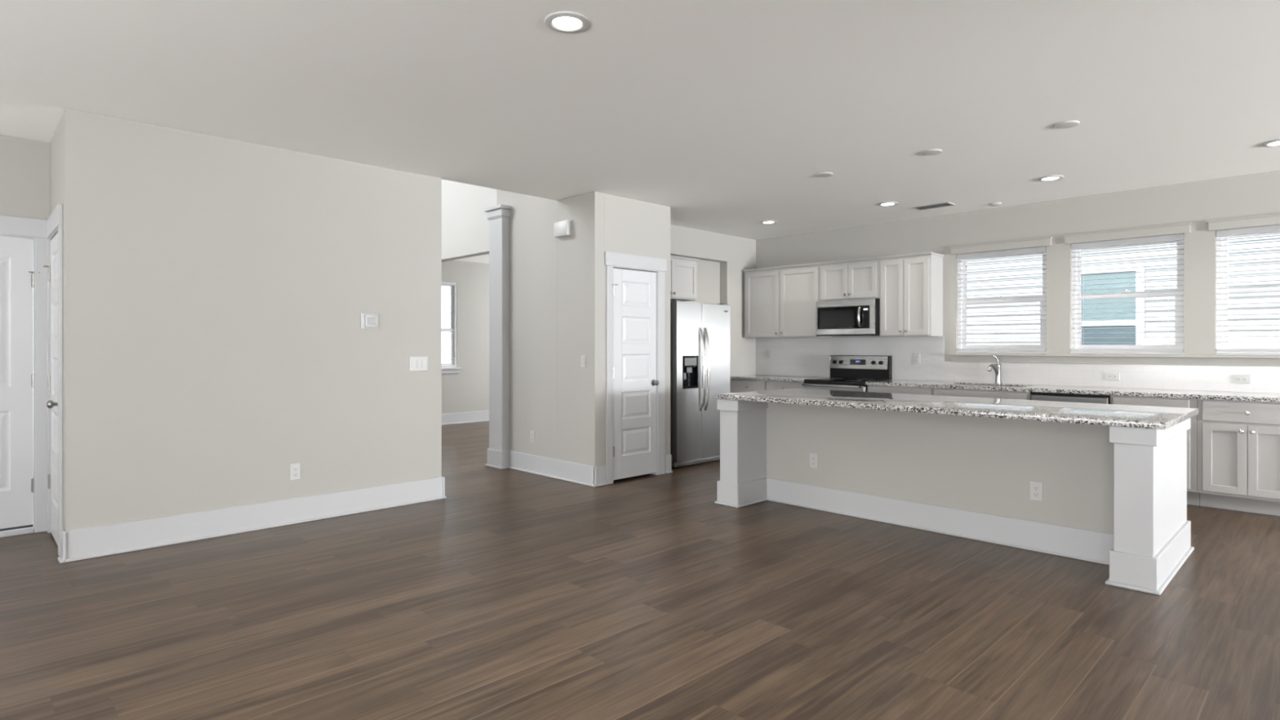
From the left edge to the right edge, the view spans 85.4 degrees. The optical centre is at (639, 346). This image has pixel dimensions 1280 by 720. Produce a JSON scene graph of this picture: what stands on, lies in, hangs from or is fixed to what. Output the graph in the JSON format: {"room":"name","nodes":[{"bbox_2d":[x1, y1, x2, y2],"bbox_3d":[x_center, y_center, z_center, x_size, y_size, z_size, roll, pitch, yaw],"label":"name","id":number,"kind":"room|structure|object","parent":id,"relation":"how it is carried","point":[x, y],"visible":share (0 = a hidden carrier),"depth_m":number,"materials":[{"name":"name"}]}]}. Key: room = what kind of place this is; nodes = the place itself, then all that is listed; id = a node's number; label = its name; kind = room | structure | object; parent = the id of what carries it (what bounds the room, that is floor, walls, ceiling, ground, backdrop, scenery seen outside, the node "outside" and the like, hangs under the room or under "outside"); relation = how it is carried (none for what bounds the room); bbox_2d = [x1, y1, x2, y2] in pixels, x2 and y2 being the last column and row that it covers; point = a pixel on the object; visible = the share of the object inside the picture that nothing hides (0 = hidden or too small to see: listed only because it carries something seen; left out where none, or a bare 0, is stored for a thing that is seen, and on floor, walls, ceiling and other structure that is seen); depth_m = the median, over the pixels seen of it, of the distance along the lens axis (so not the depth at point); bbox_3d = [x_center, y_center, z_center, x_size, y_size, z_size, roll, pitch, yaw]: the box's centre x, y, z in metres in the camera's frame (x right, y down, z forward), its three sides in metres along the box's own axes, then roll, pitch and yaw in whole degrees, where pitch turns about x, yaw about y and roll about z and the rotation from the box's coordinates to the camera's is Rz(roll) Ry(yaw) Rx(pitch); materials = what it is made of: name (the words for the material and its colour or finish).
{"room":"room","nodes":[
{"label":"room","id":0,"kind":"room"},
{"bbox_2d":[0,134,49,219],"bbox_3d":[-4.958,-0.070,4.212,2.089,2.739,0.120,0,0,-45],"label":"wall","id":1,"kind":"structure","parent":0,"point":[24,163],"depth_m":4.81,"materials":[{"name":"beige paint"}]},
{"bbox_2d":[0,237,39,537],"bbox_3d":[-4.566,0.277,4.553,0.950,2.045,0.108,0,0,-45],"label":"door","id":2,"kind":"structure","parent":1,"relation":"in","point":[16,255],"depth_m":4.79,"materials":[{"name":"white paint"}]},
{"bbox_2d":[0,215,46,533],"bbox_3d":[-4.590,0.205,4.540,1.087,2.190,0.119,0,0,-45],"label":"trim","id":3,"kind":"structure","parent":1,"relation":"attached to","point":[11,227],"depth_m":4.85,"materials":[{"name":"white paint"}]},
{"bbox_2d":[49,113,63,528],"bbox_3d":[-5.251,-1.400,6.163,0.230,5.400,5.049,0,0,-45],"label":"wall","id":4,"kind":"structure","parent":0,"point":[56,144],"depth_m":4.46,"materials":[{"name":"beige paint"}]},
{"bbox_2d":[42,232,57,545],"bbox_3d":[-3.897,0.277,4.599,0.097,2.023,0.692,0,0,-45],"label":"door","id":5,"kind":"structure","parent":4,"relation":"in","point":[52,403],"depth_m":4.66,"materials":[{"name":"white paint"}]},
{"bbox_2d":[45,204,62,556],"bbox_3d":[-3.841,0.210,4.618,0.119,2.180,0.835,0,0,-45],"label":"trim","id":6,"kind":"structure","parent":4,"relation":"attached to","point":[54,224],"depth_m":4.29,"materials":[{"name":"white paint"}]},
{"bbox_2d":[63,108,441,531],"bbox_3d":[-2.630,-0.070,5.109,2.485,2.739,0.130,0,0,-45],"label":"wall","id":7,"kind":"structure","parent":0,"point":[216,289],"depth_m":4.83,"materials":[{"name":"beige paint"}]},
{"bbox_2d":[57,475,446,563],"bbox_3d":[-2.618,1.207,5.098,2.549,0.184,0.162,0,0,-45],"label":"baseboard","id":8,"kind":"structure","parent":7,"relation":"attached to","point":[77,544],"depth_m":4.82,"materials":[{"name":"white paint"}]},
{"bbox_2d":[289,462,300,480],"bbox_3d":[-2.536,0.922,5.103,0.074,0.120,0.009,0,0,-45],"label":"wall outlet","id":9,"kind":"object","parent":7,"relation":"attached to","point":[295,468],"visible":1,"depth_m":5.10,"materials":[{"name":"white plastic"}]},
{"bbox_2d":[360,312,378,328],"bbox_3d":[-2.134,-0.200,5.486,0.148,0.124,0.027,0,0,-45],"label":"thermostat","id":10,"kind":"object","parent":7,"relation":"attached to","point":[367,321],"visible":1,"depth_m":5.47,"materials":[{"name":"white plastic"}]},
{"bbox_2d":[408,356,427,371],"bbox_3d":[-1.845,0.145,5.784,0.163,0.118,0.010,0,0,-45],"label":"light switch","id":11,"kind":"object","parent":7,"relation":"attached to","point":[415,363],"visible":1,"depth_m":5.78,"materials":[{"name":"white plastic"}]},
{"bbox_2d":[441,260,488,413],"bbox_3d":[-3.907,-1.400,10.926,8.370,5.400,0.150,0,0,-45],"label":"wall","id":12,"kind":"structure","parent":0,"point":[467,390],"depth_m":11.81,"materials":[{"name":"beige paint"}]},
{"bbox_2d":[441,281,456,368],"bbox_3d":[-3.470,-0.357,11.331,0.999,1.424,0.100,0,0,-45],"label":"window","id":13,"kind":"structure","parent":12,"relation":"in","point":[453,331],"depth_m":11.63,"materials":[{"name":"white plastic"}]},
{"bbox_2d":[441,281,456,366],"bbox_3d":[-3.442,-0.364,11.302,0.988,1.406,0.060,0,0,-45],"label":"window blind","id":14,"kind":"object","parent":13,"relation":"attached to","point":[442,282],"visible":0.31,"depth_m":11.54,"materials":[{"name":"white plastic"}]},
{"bbox_2d":[441,367,461,373],"bbox_3d":[-3.413,0.403,11.272,1.120,0.094,0.050,0,0,-45],"label":"trim","id":15,"kind":"structure","parent":12,"relation":"attached to","point":[453,370],"depth_m":11.53,"materials":[{"name":"white paint"}]},
{"bbox_2d":[441,410,488,425],"bbox_3d":[-3.839,1.207,10.864,8.360,0.184,0.032,0,0,-45],"label":"baseboard","id":16,"kind":"structure","parent":12,"relation":"attached to","point":[483,415],"depth_m":11.73,"materials":[{"name":"white paint"}]},
{"bbox_2d":[441,178,604,466],"bbox_3d":[-2.331,-1.400,8.464,0.120,5.400,5.570,0,0,-45],"label":"wall","id":17,"kind":"structure","parent":0,"point":[557,286],"depth_m":6.93,"materials":[{"name":"beige paint"}]},
{"bbox_2d":[484,204,511,469],"bbox_3d":[-1.534,-0.100,7.473,0.134,2.800,0.330,0,0,-45],"label":"trim column","id":18,"kind":"structure","parent":17,"relation":"attached to","point":[498,215],"depth_m":7.42,"materials":[{"name":"white paint"}]},
{"bbox_2d":[530,431,534,443],"bbox_3d":[-1.105,0.930,7.128,0.009,0.120,0.074,0,0,-45],"label":"wall outlet","id":19,"kind":"object","parent":17,"relation":"attached to","point":[532,433],"visible":1,"depth_m":7.12,"materials":[{"name":"white plastic"}]},
{"bbox_2d":[508,450,596,487],"bbox_3d":[-0.900,1.207,6.903,0.032,0.184,1.402,0,0,-45],"label":"baseboard","id":20,"kind":"structure","parent":17,"relation":"attached to","point":[571,472],"depth_m":6.84,"materials":[{"name":"white paint"}]},
{"bbox_2d":[554,219,572,238],"bbox_3d":[-0.750,-1.140,6.729,0.062,0.156,0.220,0,0,-45],"label":"door chime","id":21,"kind":"object","parent":17,"relation":"attached to","point":[563,228],"visible":1,"depth_m":6.68,"materials":[{"name":"white plastic"}]},
{"bbox_2d":[581,355,586,367],"bbox_3d":[-0.535,0.140,6.548,0.010,0.118,0.073,0,0,-45],"label":"light switch","id":22,"kind":"object","parent":17,"relation":"attached to","point":[583,357],"visible":1,"depth_m":6.54,"materials":[{"name":"white plastic"}]},
{"bbox_2d":[604,193,670,465],"bbox_3d":[-0.051,-0.070,6.885,0.909,2.739,0.120,0,0,-45],"label":"wall","id":23,"kind":"structure","parent":0,"point":[632,226],"depth_m":6.86,"materials":[{"name":"beige paint"}]},
{"bbox_2d":[593,454,672,486],"bbox_3d":[-0.046,1.207,6.782,1.046,0.184,0.032,0,0,-45],"label":"baseboard","id":24,"kind":"structure","parent":23,"relation":"attached to","point":[601,470],"depth_m":6.50,"materials":[{"name":"white paint"}]},
{"bbox_2d":[613,267,658,479],"bbox_3d":[-0.045,0.264,6.778,0.620,2.017,0.097,0,0,-45],"label":"door","id":25,"kind":"structure","parent":23,"relation":"in","point":[635,382],"depth_m":6.79,"materials":[{"name":"white paint"}]},
{"bbox_2d":[604,251,666,484],"bbox_3d":[-0.063,0.204,6.837,0.833,2.192,0.119,0,0,-45],"label":"trim","id":26,"kind":"structure","parent":23,"relation":"attached to","point":[612,260],"depth_m":6.84,"materials":[{"name":"white paint"}]},
{"bbox_2d":[0,421,1279,719],"bbox_3d":[1.252,1.360,1.900,13.950,0.120,20.250,0,0,-45],"label":"floor","id":27,"kind":"structure","parent":0,"point":[513,594],"depth_m":3.33,"materials":[{"name":"brown wood"}]},
{"bbox_2d":[670,300,729,468],"bbox_3d":[0.482,0.405,7.878,0.911,1.790,0.812,0,0,-45],"label":"refrigerator","id":28,"kind":"object","parent":27,"relation":"on","point":[700,332],"visible":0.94,"depth_m":7.55,"materials":[{"name":"silver metal"}]},
{"bbox_2d":[729,378,765,393],"bbox_3d":[1.544,0.860,8.933,0.660,0.880,0.588,0,0,-45],"label":"base cabinet","id":29,"kind":"object","parent":27,"relation":"on","point":[735,385],"visible":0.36,"depth_m":8.71,"materials":[{"name":"grey paint"}]},
{"bbox_2d":[729,374,828,382],"bbox_3d":[1.743,0.402,8.738,0.649,0.032,1.155,0,0,-45],"label":"countertop","id":30,"kind":"structure","parent":29,"relation":"on","point":[755,377],"depth_m":8.59,"materials":[{"name":"stone"}]},
{"bbox_2d":[765,380,804,390],"bbox_3d":[1.947,0.860,8.523,0.660,0.880,0.558,0,0,-45],"label":"base cabinet","id":31,"kind":"object","parent":27,"relation":"on","point":[770,384],"visible":0.12,"depth_m":8.34,"materials":[{"name":"grey paint"}]},
{"bbox_2d":[801,355,892,391],"bbox_3d":[2.387,0.703,8.023,0.718,1.194,0.764,0,0,-45],"label":"range","id":32,"kind":"object","parent":27,"relation":"on","point":[861,369],"visible":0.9,"depth_m":8.07,"materials":[{"name":"silver metal"}]},
{"bbox_2d":[804,377,888,382],"bbox_3d":[2.386,0.391,8.022,0.570,0.017,0.764,0,0,-45],"label":"cooktop","id":33,"kind":"object","parent":32,"relation":"in","point":[820,380],"depth_m":7.93,"materials":[{"name":"black glass"}]},
{"bbox_2d":[866,384,933,395],"bbox_3d":[2.935,0.860,7.521,0.660,0.880,0.713,0,0,-45],"label":"base cabinet","id":34,"kind":"object","parent":27,"relation":"on","point":[876,388],"visible":0.02,"depth_m":7.29,"materials":[{"name":"grey paint"}]},
{"bbox_2d":[865,379,1279,402],"bbox_3d":[4.111,0.402,6.335,0.649,0.032,4.056,0,0,-45],"label":"countertop","id":35,"kind":"structure","parent":34,"relation":"on","point":[1237,396],"depth_m":6.17,"materials":[{"name":"stone"}]},
{"bbox_2d":[950,383,1026,386],"bbox_3d":[3.485,0.497,6.971,0.406,0.205,0.756,0,0,-45],"label":"sink","id":36,"kind":"object","parent":35,"relation":"in","point":[950,384],"visible":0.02,"depth_m":7.15,"materials":[{"name":"grey metal"}]},
{"bbox_2d":[986,355,1000,383],"bbox_3d":[3.618,0.237,7.082,0.235,0.296,0.072,0,0,-45],"label":"kitchen faucet","id":37,"kind":"object","parent":35,"relation":"on","point":[997,367],"visible":1,"depth_m":7.12,"materials":[{"name":"silver metal"}]},
{"bbox_2d":[714,399,1194,595],"bbox_3d":[2.078,0.866,5.087,1.168,0.866,2.988,0,0,-45],"label":"kitchen island","id":38,"kind":"object","parent":27,"relation":"on","point":[1114,496],"visible":0.84,"depth_m":4.64,"materials":[{"name":"beige paint"}]},
{"bbox_2d":[809,453,817,468],"bbox_3d":[1.392,0.918,5.562,0.009,0.120,0.074,0,0,-45],"label":"wall outlet","id":39,"kind":"object","parent":38,"relation":"attached to","point":[813,457],"visible":1,"depth_m":5.56,"materials":[{"name":"white plastic"}]},
{"bbox_2d":[715,388,1198,429],"bbox_3d":[2.087,0.413,5.066,1.160,0.038,2.992,0,0,-45],"label":"island countertop","id":40,"kind":"structure","parent":38,"relation":"on","point":[1098,414],"depth_m":4.55,"materials":[{"name":"stone"}]},
{"bbox_2d":[1030,480,1042,501],"bbox_3d":[2.522,0.922,4.415,0.009,0.120,0.074,0,0,-45],"label":"wall outlet","id":41,"kind":"object","parent":38,"relation":"attached to","point":[1036,487],"visible":1,"depth_m":4.41,"materials":[{"name":"white plastic"}]},
{"bbox_2d":[1033,485,1038,490],"bbox_3d":[2.520,0.902,4.413,0.003,0.028,0.030,0,0,-45],"label":"receptacle","id":42,"kind":"object","parent":41,"relation":"attached to","point":[1035,487],"depth_m":4.41,"materials":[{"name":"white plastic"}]},
{"bbox_2d":[1033,492,1038,497],"bbox_3d":[2.520,0.942,4.413,0.003,0.028,0.030,0,0,-45],"label":"receptacle","id":43,"kind":"object","parent":41,"relation":"attached to","point":[1035,494],"depth_m":4.41,"materials":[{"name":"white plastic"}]},
{"bbox_2d":[933,387,1031,399],"bbox_3d":[3.502,0.860,6.946,0.660,0.880,0.898,0,0,-45],"label":"base cabinet","id":44,"kind":"object","parent":27,"relation":"on","point":[1021,395],"visible":0.02,"depth_m":6.71,"materials":[{"name":"grey paint"}]},
{"bbox_2d":[1030,391,1110,404],"bbox_3d":[4.027,0.859,6.391,0.632,0.880,0.612,0,0,-45],"label":"dishwasher","id":45,"kind":"object","parent":27,"relation":"on","point":[1039,396],"visible":0.19,"depth_m":6.17,"materials":[{"name":"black metal"}]},
{"bbox_2d":[1110,395,1199,506],"bbox_3d":[4.463,0.860,5.970,0.660,0.880,0.588,0,0,-45],"label":"base cabinet","id":46,"kind":"object","parent":27,"relation":"on","point":[1193,495],"visible":0.05,"depth_m":5.60,"materials":[{"name":"grey paint"}]},
{"bbox_2d":[1197,399,1279,515],"bbox_3d":[4.884,0.860,5.542,0.660,0.880,0.608,0,0,-45],"label":"base cabinet","id":47,"kind":"object","parent":27,"relation":"on","point":[1238,442],"visible":1,"depth_m":5.38,"materials":[{"name":"grey paint"}]},
{"bbox_2d":[0,0,1279,263],"bbox_3d":[1.252,-1.500,1.900,13.950,0.120,20.250,0,0,-45],"label":"ceiling","id":48,"kind":"structure","parent":0,"point":[725,115],"depth_m":3.92,"materials":[{"name":"paint"}]},
{"bbox_2d":[544,11,589,32],"bbox_3d":[-0.324,-1.435,3.078,0.200,0.010,0.200,0,0,-45],"label":"recessed light","id":49,"kind":"object","parent":48,"relation":"in","point":[559,21],"visible":1,"depth_m":3.06,"materials":[{"name":"white plastic"}]},
{"bbox_2d":[760,220,777,223],"bbox_3d":[1.488,-1.435,8.022,0.200,0.010,0.200,0,0,-45],"label":"recessed light","id":50,"kind":"object","parent":48,"relation":"in","point":[764,221],"visible":1,"depth_m":8.00,"materials":[{"name":"white plastic"}]},
{"bbox_2d":[815,172,833,177],"bbox_3d":[1.542,-1.434,5.801,0.143,0.012,0.143,0,0,-45],"label":"cover plate","id":51,"kind":"object","parent":48,"relation":"attached to","point":[821,174],"visible":1,"depth_m":5.78,"materials":[{"name":"white plastic"}]},
{"bbox_2d":[877,201,897,206],"bbox_3d":[2.499,-1.435,6.996,0.200,0.010,0.200,0,0,-45],"label":"recessed light","id":52,"kind":"object","parent":48,"relation":"in","point":[886,203],"visible":1,"depth_m":6.97,"materials":[{"name":"white plastic"}]},
{"bbox_2d":[921,149,942,155],"bbox_3d":[2.160,-1.434,5.132,0.143,0.012,0.143,0,0,-45],"label":"cover plate","id":53,"kind":"object","parent":48,"relation":"attached to","point":[930,152],"visible":1,"depth_m":5.10,"materials":[{"name":"white plastic"}]},
{"bbox_2d":[911,201,955,210],"bbox_3d":[3.002,-1.434,7.098,0.200,0.012,0.380,0,0,-45],"label":"ceiling vent","id":54,"kind":"object","parent":48,"relation":"in","point":[946,203],"visible":1,"depth_m":7.08,"materials":[{"name":"white plastic"}]},
{"bbox_2d":[987,202,1001,206],"bbox_3d":[3.581,-1.429,6.995,0.123,0.022,0.123,0,0,-45],"label":"smoke detector","id":55,"kind":"object","parent":48,"relation":"attached to","point":[993,204],"visible":1,"depth_m":6.96,"materials":[{"name":"white plastic"}]},
{"bbox_2d":[1037,174,1064,181],"bbox_3d":[3.509,-1.435,5.928,0.200,0.010,0.200,0,0,-45],"label":"recessed light","id":56,"kind":"object","parent":48,"relation":"in","point":[1049,178],"visible":1,"depth_m":5.91,"materials":[{"name":"white plastic"}]},
{"bbox_2d":[1053,120,1079,128],"bbox_3d":[2.763,-1.434,4.491,0.143,0.012,0.143,0,0,-45],"label":"cover plate","id":57,"kind":"object","parent":48,"relation":"attached to","point":[1066,124],"visible":1,"depth_m":4.47,"materials":[{"name":"white plastic"}]},
{"bbox_2d":[1261,138,1279,146],"bbox_3d":[4.509,-1.435,4.885,0.200,0.010,0.200,0,0,-45],"label":"recessed light","id":58,"kind":"object","parent":48,"relation":"in","point":[1274,143],"visible":1,"depth_m":4.90,"materials":[{"name":"white plastic"}]},
{"bbox_2d":[670,224,755,376],"bbox_3d":[0.609,-0.070,8.608,2.448,2.739,0.250,0,0,-45],"label":"wall","id":59,"kind":"structure","parent":0,"point":[723,258],"depth_m":9.00,"materials":[{"name":"beige paint"}]},
{"bbox_2d":[670,255,699,301],"bbox_3d":[0.237,-0.781,7.936,0.925,0.482,0.406,0,0,-45],"label":"upper cabinet","id":60,"kind":"object","parent":59,"relation":"attached to","point":[683,270],"visible":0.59,"depth_m":7.96,"materials":[{"name":"grey paint"}]},
{"bbox_2d":[755,170,1279,393],"bbox_3d":[6.623,-0.070,4.314,0.208,2.739,16.150,0,0,-45],"label":"wall","id":61,"kind":"structure","parent":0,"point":[1197,203],"depth_m":6.79,"materials":[{"name":"beige paint"}]},
{"bbox_2d":[766,350,771,359],"bbox_3d":[1.714,0.110,9.213,0.009,0.120,0.074,0,0,-45],"label":"wall outlet","id":62,"kind":"object","parent":61,"relation":"attached to","point":[768,352],"visible":1,"depth_m":9.21,"materials":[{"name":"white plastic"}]},
{"bbox_2d":[742,262,832,337],"bbox_3d":[1.861,-0.557,8.831,0.351,0.894,1.118,0,0,-45],"label":"upper cabinet","id":63,"kind":"object","parent":61,"relation":"attached to","point":[780,301],"visible":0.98,"depth_m":8.70,"materials":[{"name":"grey paint"}]},
{"bbox_2d":[818,257,879,301],"bbox_3d":[2.521,-0.773,8.162,0.351,0.462,0.758,0,0,-45],"label":"upper cabinet","id":64,"kind":"object","parent":61,"relation":"attached to","point":[856,278],"visible":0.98,"depth_m":8.04,"materials":[{"name":"grey paint"}]},
{"bbox_2d":[815,297,879,336],"bbox_3d":[2.481,-0.332,8.122,0.462,0.415,0.751,0,0,-45],"label":"microwave oven","id":65,"kind":"object","parent":64,"relation":"attached to","point":[858,317],"visible":0.99,"depth_m":7.97,"materials":[{"name":"silver metal"}]},
{"bbox_2d":[878,251,943,337],"bbox_3d":[2.995,-0.557,7.680,0.351,0.894,0.590,0,0,-45],"label":"upper cabinet","id":66,"kind":"object","parent":61,"relation":"attached to","point":[911,285],"visible":1,"depth_m":7.55,"materials":[{"name":"grey paint"}]},
{"bbox_2d":[913,352,919,364],"bbox_3d":[3.111,0.135,7.796,0.009,0.120,0.074,0,0,-45],"label":"wall outlet","id":67,"kind":"object","parent":61,"relation":"attached to","point":[916,356],"visible":1,"depth_m":7.80,"materials":[{"name":"white plastic"}]},
{"bbox_2d":[955,252,1046,354],"bbox_3d":[3.776,-0.460,7.241,0.155,1.069,0.872,0,0,-45],"label":"window","id":68,"kind":"structure","parent":61,"relation":"attached to","point":[961,338],"depth_m":7.29,"materials":[{"name":"white plastic"}]},
{"bbox_2d":[956,246,1046,351],"bbox_3d":[3.736,-0.474,7.202,0.060,1.036,0.861,0,0,-45],"label":"window blind","id":69,"kind":"object","parent":61,"relation":"attached to","point":[1042,249],"visible":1,"depth_m":7.18,"materials":[{"name":"white plastic"}]},
{"bbox_2d":[1104,372,1119,380],"bbox_3d":[4.409,0.278,6.478,0.009,0.074,0.120,0,0,-45],"label":"wall outlet","id":70,"kind":"object","parent":61,"relation":"attached to","point":[1108,375],"visible":1,"depth_m":6.48,"materials":[{"name":"white plastic"}]},
{"bbox_2d":[966,234,1279,355],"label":"window","id":71,"kind":"structure","parent":61,"relation":"attached to","point":[1179,336],"depth_m":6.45,"materials":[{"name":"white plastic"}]},
{"bbox_2d":[1071,234,1183,351],"bbox_3d":[4.495,-0.474,6.432,0.060,1.036,0.865,0,0,-45],"label":"window blind","id":72,"kind":"object","parent":61,"relation":"attached to","point":[1168,238],"visible":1,"depth_m":6.45,"materials":[{"name":"white plastic"}]},
{"bbox_2d":[1231,374,1250,383],"bbox_3d":[5.051,0.274,5.826,0.009,0.074,0.120,0,0,-45],"label":"wall outlet","id":73,"kind":"object","parent":61,"relation":"attached to","point":[1237,379],"visible":1,"depth_m":5.83,"materials":[{"name":"white plastic"}]},
{"bbox_2d":[1215,231,1279,355],"bbox_3d":[5.299,-0.460,5.695,0.155,1.069,0.875,0,0,-45],"label":"window","id":74,"kind":"structure","parent":61,"relation":"attached to","point":[1220,331],"depth_m":5.96,"materials":[{"name":"white plastic"}]},
{"bbox_2d":[1216,225,1279,351],"bbox_3d":[5.259,-0.474,5.656,0.060,1.036,0.864,0,0,-45],"label":"window blind","id":75,"kind":"object","parent":61,"relation":"attached to","point":[1273,228],"visible":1,"depth_m":5.82,"materials":[{"name":"white plastic"}]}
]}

